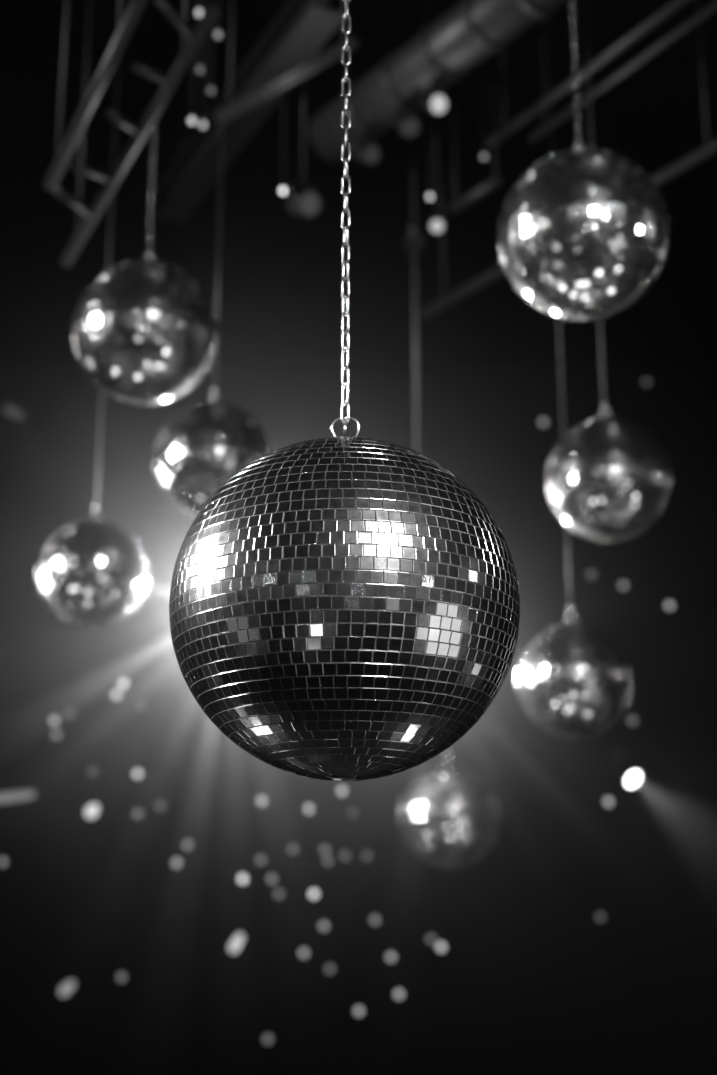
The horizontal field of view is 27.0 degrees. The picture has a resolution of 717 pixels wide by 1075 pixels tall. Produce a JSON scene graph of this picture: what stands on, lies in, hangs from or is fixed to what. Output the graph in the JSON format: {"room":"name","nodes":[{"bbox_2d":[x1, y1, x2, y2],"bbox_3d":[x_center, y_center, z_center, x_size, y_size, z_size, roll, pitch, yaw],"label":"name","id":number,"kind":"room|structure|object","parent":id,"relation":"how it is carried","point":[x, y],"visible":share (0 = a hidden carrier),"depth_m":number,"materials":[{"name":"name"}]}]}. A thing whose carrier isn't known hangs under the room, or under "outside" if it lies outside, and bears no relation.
{"room":"entertainment venue","nodes":[
{"label":"entertainment venue","id":0,"kind":"room"},
{"bbox_2d":[0,364,716,1074],"bbox_3d":[0.000,1.605,12.127,18.000,6.400,0.200,0,-16,0],"label":"wall","id":1,"kind":"structure","parent":0,"point":[527,980],"depth_m":11.85,"materials":[{"name":"black"}]},
{"bbox_2d":[0,857,7,866],"bbox_3d":[-2.798,2.549,11.734,0.072,0.072,0.036,0,-16,0],"label":"light spot","id":2,"kind":"object","parent":1,"relation":"attached to","point":[3,861],"visible":1,"depth_m":11.73,"materials":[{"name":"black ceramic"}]},
{"bbox_2d":[4,405,23,419],"bbox_3d":[-2.943,-1.070,12.759,0.179,0.130,0.092,0,-16,0],"label":"wall lamp","id":3,"kind":"object","parent":1,"relation":"attached to","point":[9,410],"visible":1,"depth_m":12.73,"materials":[{"name":"black ceramic"}]},
{"bbox_2d":[0,791,35,802],"bbox_3d":[-2.736,2.062,11.861,0.336,0.103,0.078,0,-16,0],"label":"light spot","id":4,"kind":"object","parent":1,"relation":"attached to","point":[12,796],"visible":1,"depth_m":11.84,"materials":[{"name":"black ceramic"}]},
{"bbox_2d":[50,716,58,724],"bbox_3d":[-2.451,1.477,12.041,0.072,0.072,0.036,0,-16,0],"label":"wall lamp","id":5,"kind":"object","parent":1,"relation":"attached to","point":[54,720],"visible":1,"depth_m":12.03,"materials":[{"name":"black ceramic"}]},
{"bbox_2d":[52,730,60,738],"bbox_3d":[-2.429,1.586,12.010,0.072,0.072,0.036,0,-16,0],"label":"light spot","id":6,"kind":"object","parent":1,"relation":"attached to","point":[56,734],"visible":1,"depth_m":12.00,"materials":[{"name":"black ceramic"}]},
{"bbox_2d":[59,980,74,995],"bbox_3d":[-2.237,3.460,11.460,0.119,0.121,0.083,0,-16,0],"label":"wall lamp","id":7,"kind":"object","parent":1,"relation":"attached to","point":[68,986],"visible":1,"depth_m":11.43,"materials":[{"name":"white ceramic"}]},
{"bbox_2d":[65,709,73,717],"bbox_3d":[-2.333,1.422,12.057,0.072,0.072,0.036,0,-16,0],"label":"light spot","id":8,"kind":"object","parent":1,"relation":"attached to","point":[69,713],"visible":1,"depth_m":12.05,"materials":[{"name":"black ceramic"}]},
{"bbox_2d":[85,803,98,817],"bbox_3d":[-2.111,2.166,11.831,0.103,0.115,0.097,0,-16,0],"label":"wall lamp","id":9,"kind":"object","parent":1,"relation":"attached to","point":[91,811],"visible":1,"depth_m":11.80,"materials":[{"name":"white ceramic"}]},
{"bbox_2d":[88,767,96,776],"bbox_3d":[-2.124,1.871,11.928,0.072,0.072,0.036,0,-16,0],"label":"light spot","id":10,"kind":"object","parent":1,"relation":"attached to","point":[92,771],"visible":1,"depth_m":11.92,"materials":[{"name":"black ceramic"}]},
{"bbox_2d":[112,690,120,698],"bbox_3d":[-1.960,1.273,12.100,0.072,0.072,0.036,0,-16,0],"label":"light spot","id":11,"kind":"object","parent":1,"relation":"attached to","point":[116,694],"visible":1,"depth_m":12.09,"materials":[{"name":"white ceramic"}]},
{"bbox_2d":[117,972,126,981],"bbox_3d":[-1.823,3.384,11.495,0.072,0.072,0.036,0,-16,0],"label":"wall lamp","id":12,"kind":"object","parent":1,"relation":"attached to","point":[121,976],"visible":1,"depth_m":11.49,"materials":[{"name":"black ceramic"}]},
{"bbox_2d":[119,679,127,687],"bbox_3d":[-1.907,1.186,12.125,0.072,0.072,0.036,0,-16,0],"label":"wall lamp","id":13,"kind":"object","parent":1,"relation":"attached to","point":[123,683],"visible":1,"depth_m":12.12,"materials":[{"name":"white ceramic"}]},
{"bbox_2d":[133,769,141,778],"bbox_3d":[-1.764,1.887,11.924,0.072,0.072,0.036,0,-16,0],"label":"wall lamp","id":14,"kind":"object","parent":1,"relation":"attached to","point":[137,773],"visible":1,"depth_m":11.91,"materials":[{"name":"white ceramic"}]},
{"bbox_2d":[133,809,142,818],"bbox_3d":[-1.751,2.190,11.837,0.072,0.072,0.036,0,-16,0],"label":"wall lamp","id":15,"kind":"object","parent":1,"relation":"attached to","point":[137,813],"visible":1,"depth_m":11.83,"materials":[{"name":"black ceramic"}]},
{"bbox_2d":[137,702,145,710],"bbox_3d":[-1.753,1.368,12.073,0.072,0.072,0.036,0,-16,0],"label":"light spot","id":16,"kind":"object","parent":1,"relation":"attached to","point":[141,706],"visible":1,"depth_m":12.06,"materials":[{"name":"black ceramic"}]},
{"bbox_2d":[156,801,164,810],"bbox_3d":[-1.570,2.130,11.854,0.072,0.072,0.036,0,-16,0],"label":"light spot","id":17,"kind":"object","parent":1,"relation":"attached to","point":[160,805],"visible":1,"depth_m":11.85,"materials":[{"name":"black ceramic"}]},
{"bbox_2d":[172,858,181,867],"bbox_3d":[-1.428,2.557,11.732,0.072,0.072,0.036,0,-16,0],"label":"wall lamp","id":18,"kind":"object","parent":1,"relation":"attached to","point":[176,862],"visible":1,"depth_m":11.72,"materials":[{"name":"black ceramic"}]},
{"bbox_2d":[183,840,192,849],"bbox_3d":[-1.346,2.423,11.770,0.072,0.072,0.036,0,-16,0],"label":"wall lamp","id":19,"kind":"object","parent":1,"relation":"attached to","point":[187,844],"visible":1,"depth_m":11.76,"materials":[{"name":"black ceramic"}]},
{"bbox_2d":[229,933,242,952],"bbox_3d":[-0.946,3.138,11.553,0.111,0.149,0.078,0,-16,0],"label":"light spot","id":20,"kind":"object","parent":1,"relation":"attached to","point":[235,945],"visible":1,"depth_m":11.53,"materials":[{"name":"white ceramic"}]},
{"bbox_2d":[238,874,247,883],"bbox_3d":[-0.906,2.675,11.698,0.072,0.072,0.036,0,-16,0],"label":"wall lamp","id":21,"kind":"object","parent":1,"relation":"attached to","point":[242,878],"visible":1,"depth_m":11.69,"materials":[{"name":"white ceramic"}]},
{"bbox_2d":[256,855,265,864],"bbox_3d":[-0.768,2.534,11.738,0.072,0.072,0.036,0,-16,0],"label":"wall lamp","id":22,"kind":"object","parent":1,"relation":"attached to","point":[260,859],"visible":1,"depth_m":11.73,"materials":[{"name":"black ceramic"}]},
{"bbox_2d":[257,796,265,805],"bbox_3d":[-0.768,2.092,11.865,0.072,0.072,0.036,0,-16,0],"label":"wall lamp","id":23,"kind":"object","parent":1,"relation":"attached to","point":[261,800],"visible":1,"depth_m":11.86,"materials":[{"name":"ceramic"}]},
{"bbox_2d":[263,1034,272,1043],"bbox_3d":[-0.690,3.820,11.370,0.072,0.072,0.036,0,-16,0],"label":"wall lamp","id":24,"kind":"object","parent":1,"relation":"attached to","point":[267,1038],"visible":1,"depth_m":11.36,"materials":[{"name":"black ceramic"}]},
{"bbox_2d":[267,874,276,883],"bbox_3d":[-0.679,2.675,11.698,0.072,0.072,0.036,0,-16,0],"label":"wall lamp","id":25,"kind":"object","parent":1,"relation":"attached to","point":[271,878],"visible":1,"depth_m":11.69,"materials":[{"name":"black ceramic"}]},
{"bbox_2d":[274,889,283,898],"bbox_3d":[-0.622,2.785,11.666,0.072,0.072,0.036,0,-16,0],"label":"wall lamp","id":26,"kind":"object","parent":1,"relation":"attached to","point":[278,893],"visible":1,"depth_m":11.66,"materials":[{"name":"black ceramic"}]},
{"bbox_2d":[288,844,297,853],"bbox_3d":[-0.517,2.453,11.762,0.072,0.072,0.036,0,-16,0],"label":"wall lamp","id":27,"kind":"object","parent":1,"relation":"attached to","point":[292,848],"visible":1,"depth_m":11.75,"materials":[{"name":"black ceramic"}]},
{"bbox_2d":[299,948,308,957],"bbox_3d":[-0.422,3.212,11.544,0.072,0.072,0.036,0,-16,0],"label":"wall lamp","id":28,"kind":"object","parent":1,"relation":"attached to","point":[303,952],"visible":1,"depth_m":11.53,"materials":[{"name":"black ceramic"}]},
{"bbox_2d":[304,804,312,813],"bbox_3d":[-0.393,2.153,11.848,0.072,0.072,0.036,0,-16,0],"label":"wall lamp","id":29,"kind":"object","parent":1,"relation":"attached to","point":[308,808],"visible":1,"depth_m":11.84,"materials":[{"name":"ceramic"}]},
{"bbox_2d":[309,889,318,898],"bbox_3d":[-0.348,2.785,11.666,0.072,0.072,0.036,0,-16,0],"label":"wall lamp","id":30,"kind":"object","parent":1,"relation":"attached to","point":[313,893],"visible":1,"depth_m":11.66,"materials":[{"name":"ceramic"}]},
{"bbox_2d":[319,921,328,930],"bbox_3d":[-0.268,3.018,11.600,0.072,0.072,0.036,0,-16,0],"label":"wall lamp","id":31,"kind":"object","parent":1,"relation":"attached to","point":[323,925],"visible":1,"depth_m":11.59,"materials":[{"name":"black ceramic"}]},
{"bbox_2d":[320,845,329,854],"bbox_3d":[-0.264,2.460,11.759,0.072,0.072,0.036,0,-16,0],"label":"wall lamp","id":32,"kind":"object","parent":1,"relation":"attached to","point":[324,849],"visible":1,"depth_m":11.75,"materials":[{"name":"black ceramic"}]},
{"bbox_2d":[323,856,332,865],"bbox_3d":[-0.240,2.542,11.736,0.072,0.072,0.036,0,-16,0],"label":"wall lamp","id":33,"kind":"object","parent":1,"relation":"attached to","point":[327,860],"visible":1,"depth_m":11.73,"materials":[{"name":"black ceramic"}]},
{"bbox_2d":[325,964,334,973],"bbox_3d":[-0.220,3.327,11.511,0.072,0.072,0.036,0,-16,0],"label":"light spot","id":34,"kind":"object","parent":1,"relation":"attached to","point":[329,968],"visible":1,"depth_m":11.50,"materials":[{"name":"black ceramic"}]},
{"bbox_2d":[337,786,345,795],"bbox_3d":[-0.132,2.016,11.887,0.072,0.072,0.036,0,-16,0],"label":"wall lamp","id":35,"kind":"object","parent":1,"relation":"attached to","point":[341,790],"visible":1,"depth_m":11.88,"materials":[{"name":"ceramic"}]},
{"bbox_2d":[340,851,349,860],"bbox_3d":[-0.106,2.505,11.747,0.072,0.072,0.036,0,-16,0],"label":"wall lamp","id":36,"kind":"object","parent":1,"relation":"attached to","point":[344,855],"visible":1,"depth_m":11.74,"materials":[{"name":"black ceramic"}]},
{"bbox_2d":[348,808,357,817],"bbox_3d":[-0.044,2.183,11.839,0.072,0.072,0.036,0,-16,0],"label":"wall lamp","id":37,"kind":"object","parent":1,"relation":"attached to","point":[352,812],"visible":1,"depth_m":11.83,"materials":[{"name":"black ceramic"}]},
{"bbox_2d":[354,1006,363,1015],"bbox_3d":[0.004,3.624,11.426,0.072,0.072,0.036,0,-16,0],"label":"wall lamp","id":38,"kind":"object","parent":1,"relation":"attached to","point":[358,1010],"visible":1,"depth_m":11.42,"materials":[{"name":"black ceramic"}]},
{"bbox_2d":[362,851,371,860],"bbox_3d":[0.067,2.505,11.747,0.072,0.072,0.036,0,-16,0],"label":"light spot","id":39,"kind":"object","parent":1,"relation":"attached to","point":[366,855],"visible":1,"depth_m":11.74,"materials":[{"name":"grey"}]},
{"bbox_2d":[370,915,379,924],"bbox_3d":[0.129,2.974,11.612,0.072,0.072,0.036,0,-16,0],"label":"wall lamp","id":40,"kind":"object","parent":1,"relation":"attached to","point":[374,919],"visible":1,"depth_m":11.60,"materials":[{"name":"black ceramic"}]},
{"bbox_2d":[386,952,395,961],"bbox_3d":[0.252,3.241,11.536,0.072,0.072,0.036,0,-16,0],"label":"wall lamp","id":41,"kind":"object","parent":1,"relation":"attached to","point":[391,956],"visible":1,"depth_m":11.53,"materials":[{"name":"black ceramic"}]},
{"bbox_2d":[394,989,403,998],"bbox_3d":[0.311,3.504,11.460,0.072,0.072,0.036,0,-16,0],"label":"wall lamp","id":42,"kind":"object","parent":1,"relation":"attached to","point":[399,993],"visible":1,"depth_m":11.45,"materials":[{"name":"black ceramic"}]},
{"bbox_2d":[426,934,435,943],"bbox_3d":[0.563,3.112,11.573,0.072,0.072,0.036,0,-16,0],"label":"light spot","id":43,"kind":"object","parent":1,"relation":"attached to","point":[431,938],"visible":1,"depth_m":11.56,"materials":[{"name":"grey"}]},
{"bbox_2d":[436,942,445,951],"bbox_3d":[0.639,3.169,11.556,0.072,0.072,0.036,0,-16,0],"label":"wall lamp","id":44,"kind":"object","parent":1,"relation":"attached to","point":[441,946],"visible":1,"depth_m":11.55,"materials":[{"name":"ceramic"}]},
{"bbox_2d":[539,418,546,426],"bbox_3d":[1.577,-0.984,12.747,0.072,0.072,0.036,0,-16,0],"label":"light spot","id":45,"kind":"object","parent":1,"relation":"attached to","point":[541,423],"visible":1,"depth_m":12.74,"materials":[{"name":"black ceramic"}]},
{"bbox_2d":[587,570,595,578],"bbox_3d":[1.930,0.306,12.377,0.072,0.072,0.036,0,-16,0],"label":"light spot","id":46,"kind":"object","parent":1,"relation":"attached to","point":[591,574],"visible":1,"depth_m":12.37,"materials":[{"name":"grey"}]},
{"bbox_2d":[595,912,604,921],"bbox_3d":[1.882,2.953,11.618,0.072,0.072,0.036,0,-16,0],"label":"light spot","id":47,"kind":"object","parent":1,"relation":"attached to","point":[600,916],"visible":1,"depth_m":11.61,"materials":[{"name":"grey"}]},
{"bbox_2d":[603,797,612,806],"bbox_3d":[1.985,2.100,11.863,0.072,0.072,0.036,0,-16,0],"label":"wall lamp","id":48,"kind":"object","parent":1,"relation":"attached to","point":[608,801],"visible":1,"depth_m":11.85,"materials":[{"name":"black ceramic"}]},
{"bbox_2d":[619,581,627,589],"bbox_3d":[2.191,0.397,12.351,0.072,0.072,0.036,0,-16,0],"label":"light spot","id":49,"kind":"object","parent":1,"relation":"attached to","point":[623,585],"visible":1,"depth_m":12.34,"materials":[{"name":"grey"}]},
{"bbox_2d":[614,749,641,788],"bbox_3d":[2.116,1.819,11.774,0.196,0.341,0.361,0,-16,0],"label":"spotlight","id":50,"kind":"object","parent":1,"relation":"attached to","point":[631,777],"visible":1,"depth_m":11.67,"materials":[{"name":"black glass"}]},
{"bbox_2d":[628,716,636,724],"bbox_3d":[2.209,1.477,12.041,0.072,0.072,0.036,0,-16,0],"label":"light spot","id":51,"kind":"object","parent":1,"relation":"attached to","point":[632,720],"visible":1,"depth_m":12.03,"materials":[{"name":"grey"}]},
{"bbox_2d":[642,378,650,386],"bbox_3d":[2.477,-1.336,12.848,0.072,0.072,0.036,0,-16,0],"label":"light spot","id":52,"kind":"object","parent":1,"relation":"attached to","point":[646,382],"visible":1,"depth_m":12.84,"materials":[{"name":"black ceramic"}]},
{"bbox_2d":[665,601,673,609],"bbox_3d":[2.562,0.560,12.304,0.072,0.072,0.036,0,-16,0],"label":"wall lamp","id":53,"kind":"object","parent":1,"relation":"attached to","point":[669,605],"visible":1,"depth_m":12.30,"materials":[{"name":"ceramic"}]},
{"bbox_2d":[0,0,716,363],"bbox_3d":[0.000,-3.938,4.770,18.400,0.200,17.400,0,-16,0],"label":"ceiling","id":54,"kind":"structure","parent":0,"point":[280,301],"depth_m":10.01,"materials":[{"name":"black"}]},
{"bbox_2d":[93,59,119,513],"bbox_3d":[-1.199,-1.557,7.236,0.030,3.018,0.016,0,-16,0],"label":"cable","id":55,"kind":"object","parent":54,"relation":"hanging from","point":[96,503],"visible":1,"depth_m":7.18,"materials":[{"name":"grey plastic"}]},
{"bbox_2d":[36,512,148,630],"bbox_3d":[-1.199,0.147,6.748,0.501,0.548,0.501,15,-22,-42],"label":"ball","id":56,"kind":"object","parent":55,"relation":"hanging from","point":[91,575],"visible":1,"depth_m":6.56,"materials":[{"name":"silver glass"}]},
{"bbox_2d":[44,0,218,266],"bbox_3d":[-0.984,-2.433,5.928,0.278,2.054,1.963,7,-17,-23],"label":"truss","id":57,"kind":"object","parent":54,"relation":"hanging from","point":[196,36],"visible":1,"depth_m":5.43,"materials":[{"name":"grey metal"}]},
{"bbox_2d":[147,120,156,257],"bbox_3d":[-0.739,-1.253,5.349,0.017,0.557,0.016,3,-16,-11],"label":"chain","id":58,"kind":"object","parent":57,"relation":"hanging from","point":[155,129],"visible":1,"depth_m":5.34,"materials":[{"name":"silver metal"}]},
{"bbox_2d":[73,255,217,404],"bbox_3d":[-0.739,-0.734,5.201,0.501,0.548,0.501,-11,-20,35],"label":"ball","id":59,"kind":"object","parent":58,"relation":"hanging from","point":[145,332],"visible":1,"depth_m":5.01,"materials":[{"name":"silver glass"}]},
{"bbox_2d":[189,0,196,123],"bbox_3d":[-0.779,-2.519,7.152,0.028,1.214,0.028,0,-16,0],"label":"pendant bulb","id":60,"kind":"object","parent":54,"relation":"hanging from","point":[191,120],"visible":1,"depth_m":7.03,"materials":[{"name":"white glass"}]},
{"bbox_2d":[196,0,201,15],"bbox_3d":[-0.679,-2.756,6.508,0.028,1.114,0.028,0,-16,0],"label":"pendant bulb","id":61,"kind":"object","parent":54,"relation":"hanging from","point":[198,12],"visible":0.98,"depth_m":6.35,"materials":[{"name":"white glass"}]},
{"bbox_2d":[197,0,202,72],"bbox_3d":[-0.718,-2.640,6.913,0.028,1.114,0.028,0,-16,0],"label":"pendant bulb","id":62,"kind":"object","parent":54,"relation":"hanging from","point":[199,69],"visible":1,"depth_m":6.76,"materials":[{"name":"black ceramic"}]},
{"bbox_2d":[200,0,207,127],"bbox_3d":[-0.731,-2.510,7.185,0.028,1.214,0.028,0,-16,0],"label":"pendant bulb","id":63,"kind":"object","parent":54,"relation":"hanging from","point":[202,124],"visible":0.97,"depth_m":7.07,"materials":[{"name":"white glass"}]},
{"bbox_2d":[208,0,213,93],"bbox_3d":[-0.684,-2.593,7.076,0.028,1.114,0.028,0,-16,0],"label":"pendant bulb","id":64,"kind":"object","parent":54,"relation":"hanging from","point":[210,90],"visible":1,"depth_m":6.96,"materials":[{"name":"black ceramic"}]},
{"bbox_2d":[215,0,220,37],"bbox_3d":[-0.613,-2.713,6.659,0.028,1.114,0.028,0,-16,0],"label":"pendant bulb","id":65,"kind":"object","parent":54,"relation":"hanging from","point":[217,34],"visible":1,"depth_m":6.51,"materials":[{"name":"white glass"}]},
{"bbox_2d":[216,0,219,31],"bbox_3d":[-0.613,-2.726,6.663,0.018,1.086,0.018,0,-16,0],"label":"hanging cord","id":66,"kind":"object","parent":65,"relation":"attached to","point":[217,29],"depth_m":6.53,"materials":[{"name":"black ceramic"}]},
{"bbox_2d":[156,0,342,224],"bbox_3d":[-0.605,-2.514,7.727,0.160,0.908,2.186,8,-18,-25],"label":"ceiling beam","id":67,"kind":"structure","parent":54,"relation":"hanging from","point":[301,28],"depth_m":7.54,"materials":[{"name":"grey metal"}]},
{"bbox_2d":[280,0,286,193],"bbox_3d":[-0.365,-2.341,7.410,0.028,1.414,0.028,0,-16,0],"label":"pendant bulb","id":68,"kind":"object","parent":54,"relation":"hanging from","point":[282,190],"visible":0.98,"depth_m":7.28,"materials":[{"name":"white glass"}]},
{"bbox_2d":[215,0,360,123],"bbox_3d":[-0.318,-2.596,6.651,0.850,1.343,0.058,-15,-22,41],"label":"ceiling beam","id":69,"kind":"structure","parent":54,"relation":"hanging from","point":[332,54],"depth_m":6.47,"materials":[{"name":"grey metal"}]},
{"bbox_2d":[211,122,223,396],"bbox_3d":[-0.613,-1.236,6.551,0.030,1.327,0.016,0,-16,0],"label":"cable","id":70,"kind":"object","parent":69,"relation":"hanging from","point":[214,386],"visible":1,"depth_m":6.55,"materials":[{"name":"grey plastic"}]},
{"bbox_2d":[153,395,271,517],"bbox_3d":[-0.613,-0.345,6.295,0.501,0.548,0.501,1,-16,-4],"label":"ball","id":71,"kind":"object","parent":70,"relation":"hanging from","point":[203,445],"visible":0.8,"depth_m":6.09,"materials":[{"name":"silver glass"}]},
{"bbox_2d":[287,78,322,216],"bbox_3d":[-0.267,-2.276,7.384,0.156,1.573,0.190,11,-19,-34],"label":"lamp","id":72,"kind":"object","parent":54,"relation":"hanging from","point":[307,203],"visible":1,"depth_m":7.16,"materials":[{"name":"grey glass"}]},
{"bbox_2d":[405,111,424,452],"bbox_3d":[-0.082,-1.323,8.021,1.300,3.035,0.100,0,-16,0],"label":"rod","id":73,"kind":"object","parent":54,"relation":"hanging from","point":[415,242],"visible":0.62,"depth_m":8.05,"materials":[{"name":"grey metal"}]},
{"bbox_2d":[427,0,432,199],"bbox_3d":[0.348,-2.325,7.466,0.028,1.414,0.028,0,-16,0],"label":"pendant bulb","id":74,"kind":"object","parent":54,"relation":"hanging from","point":[429,196],"visible":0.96,"depth_m":7.34,"materials":[{"name":"white glass"}]},
{"bbox_2d":[308,0,565,162],"bbox_3d":[0.394,-2.622,6.831,0.286,1.193,1.820,11,-20,-34],"label":"ventilation duct","id":75,"kind":"object","parent":54,"relation":"hanging from","point":[446,50],"visible":0.87,"depth_m":6.71,"materials":[{"name":"grey metal"}]},
{"bbox_2d":[353,135,380,164],"bbox_3d":[0.038,-1.845,7.119,0.144,0.172,0.118,-12,-20,36],"label":"lamp","id":76,"kind":"object","parent":75,"relation":"hanging from","point":[371,153],"visible":1,"depth_m":7.08,"materials":[{"name":"black ceramic"}]},
{"bbox_2d":[394,107,420,137],"bbox_3d":[0.224,-1.913,6.872,0.120,0.177,0.140,0,-16,0],"label":"lamp","id":77,"kind":"object","parent":75,"relation":"hanging from","point":[410,127],"visible":1,"depth_m":6.84,"materials":[{"name":"grey glass"}]},
{"bbox_2d":[422,84,448,114],"bbox_3d":[0.345,-1.963,6.713,0.119,0.169,0.141,0,-16,0],"label":"lamp","id":78,"kind":"object","parent":75,"relation":"hanging from","point":[437,104],"visible":1,"depth_m":6.67,"materials":[{"name":"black glass"}]},
{"bbox_2d":[428,0,446,233],"bbox_3d":[0.402,-2.227,7.784,0.095,1.448,0.114,0,-16,0],"label":"lamp","id":79,"kind":"object","parent":54,"relation":"hanging from","point":[436,225],"visible":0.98,"depth_m":7.61,"materials":[{"name":"black glass"}]},
{"bbox_2d":[448,0,503,214],"bbox_3d":[0.584,-2.324,7.631,0.051,1.326,0.379,11,-19,-33],"label":"ceiling pipe","id":80,"kind":"object","parent":54,"relation":"hanging from","point":[497,180],"visible":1,"depth_m":7.48,"materials":[{"name":"grey metal"}]},
{"bbox_2d":[481,62,486,159],"bbox_3d":[0.614,-2.430,7.463,0.028,1.214,0.028,0,-16,0],"label":"pendant bulb","id":81,"kind":"object","parent":54,"relation":"hanging from","point":[483,156],"visible":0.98,"depth_m":7.35,"materials":[{"name":"black ceramic"}]},
{"bbox_2d":[546,18,573,616],"bbox_3d":[0.937,-1.342,7.074,0.030,3.520,0.016,0,-16,0],"label":"cable","id":82,"kind":"object","parent":54,"relation":"hanging from","point":[570,605],"visible":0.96,"depth_m":6.90,"materials":[{"name":"grey plastic"}]},
{"bbox_2d":[516,614,631,738],"bbox_3d":[0.937,0.603,6.516,0.501,0.548,0.501,-4,-17,15],"label":"ball","id":83,"kind":"object","parent":82,"relation":"hanging from","point":[574,681],"visible":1,"depth_m":6.33,"materials":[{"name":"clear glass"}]},
{"bbox_2d":[420,0,716,319],"bbox_3d":[1.016,-2.215,7.641,0.058,1.530,2.309,11,-19,-33],"label":"ceiling pipe","id":84,"kind":"object","parent":54,"relation":"hanging from","point":[709,149],"visible":0.63,"depth_m":7.80,"materials":[{"name":"grey metal"}]},
{"bbox_2d":[486,0,690,147],"bbox_3d":[1.036,-2.638,6.724,0.043,1.222,1.524,10,-19,-31],"label":"ceiling pipe","id":85,"kind":"object","parent":54,"relation":"hanging from","point":[672,7],"visible":0.89,"depth_m":6.62,"materials":[{"name":"grey metal"}]},
{"bbox_2d":[584,0,607,412],"bbox_3d":[1.008,-1.867,6.500,0.030,2.828,0.016,0,-16,0],"label":"cable","id":86,"kind":"object","parent":54,"relation":"hanging from","point":[602,366],"visible":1,"depth_m":6.47,"materials":[{"name":"grey plastic"}]},
{"bbox_2d":[546,411,671,541],"bbox_3d":[1.008,-0.255,6.038,0.501,0.548,0.501,11,-19,-33],"label":"ball","id":87,"kind":"object","parent":86,"relation":"hanging from","point":[608,479],"visible":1,"depth_m":5.85,"materials":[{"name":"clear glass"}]},
{"bbox_2d":[528,0,716,141],"bbox_3d":[1.193,-2.635,6.734,0.043,1.222,1.373,10,-19,-31],"label":"ceiling pipe","id":88,"kind":"object","parent":54,"relation":"hanging from","point":[705,12],"visible":0.8,"depth_m":6.62,"materials":[{"name":"grey metal"}]},
{"bbox_3d":[-0.020,-3.071,3.062,2.600,2.408,0.049,0,-16,0],"label":"bar","id":89,"kind":"object","parent":54,"relation":"hanging from","visible":0},
{"bbox_2d":[341,0,350,423],"bbox_3d":[-0.020,-1.043,2.481,0.015,1.818,0.015,-10,-19,30],"label":"chain","id":90,"kind":"object","parent":89,"relation":"hanging from","point":[346,32],"visible":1,"depth_m":2.32,"materials":[{"name":"silver metal"}]},
{"bbox_2d":[169,416,519,780],"bbox_3d":[-0.020,0.079,2.159,0.503,0.539,0.503,-3,-16,11],"label":"ball","id":91,"kind":"object","parent":90,"relation":"hanging from","point":[342,608],"visible":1,"depth_m":1.96,"materials":[{"name":"silver glass"}]},
{"bbox_3d":[0.664,-3.197,5.074,2.600,1.057,0.049,0,-16,0],"label":"bar","id":92,"kind":"object","parent":54,"relation":"hanging from","visible":0},
{"bbox_2d":[570,0,580,147],"bbox_3d":[0.664,-1.931,4.711,0.017,1.585,0.017,0,-16,0],"label":"chain","id":93,"kind":"object","parent":92,"relation":"hanging from","point":[573,6],"visible":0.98,"depth_m":4.56,"materials":[{"name":"silver metal"}]},
{"bbox_2d":[498,145,669,320],"bbox_3d":[0.664,-0.917,4.420,0.501,0.548,0.501,-2,-16,6],"label":"ball","id":94,"kind":"object","parent":93,"relation":"hanging from","point":[584,233],"visible":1,"depth_m":4.23,"materials":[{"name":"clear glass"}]},
{"bbox_2d":[445,748,450,757],"bbox_3d":[0.440,0.598,7.470,0.030,1.006,0.016,0,-16,0],"label":"cable","id":95,"kind":"object","parent":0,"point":[447,749],"visible":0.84,"depth_m":7.33,"materials":[{"name":"grey plastic"}]},
{"bbox_2d":[397,756,500,869],"bbox_3d":[0.439,1.335,7.259,0.501,0.548,0.501,7,-17,-23],"label":"ball","id":96,"kind":"object","parent":95,"relation":"hanging from","point":[449,816],"visible":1,"depth_m":7.07,"materials":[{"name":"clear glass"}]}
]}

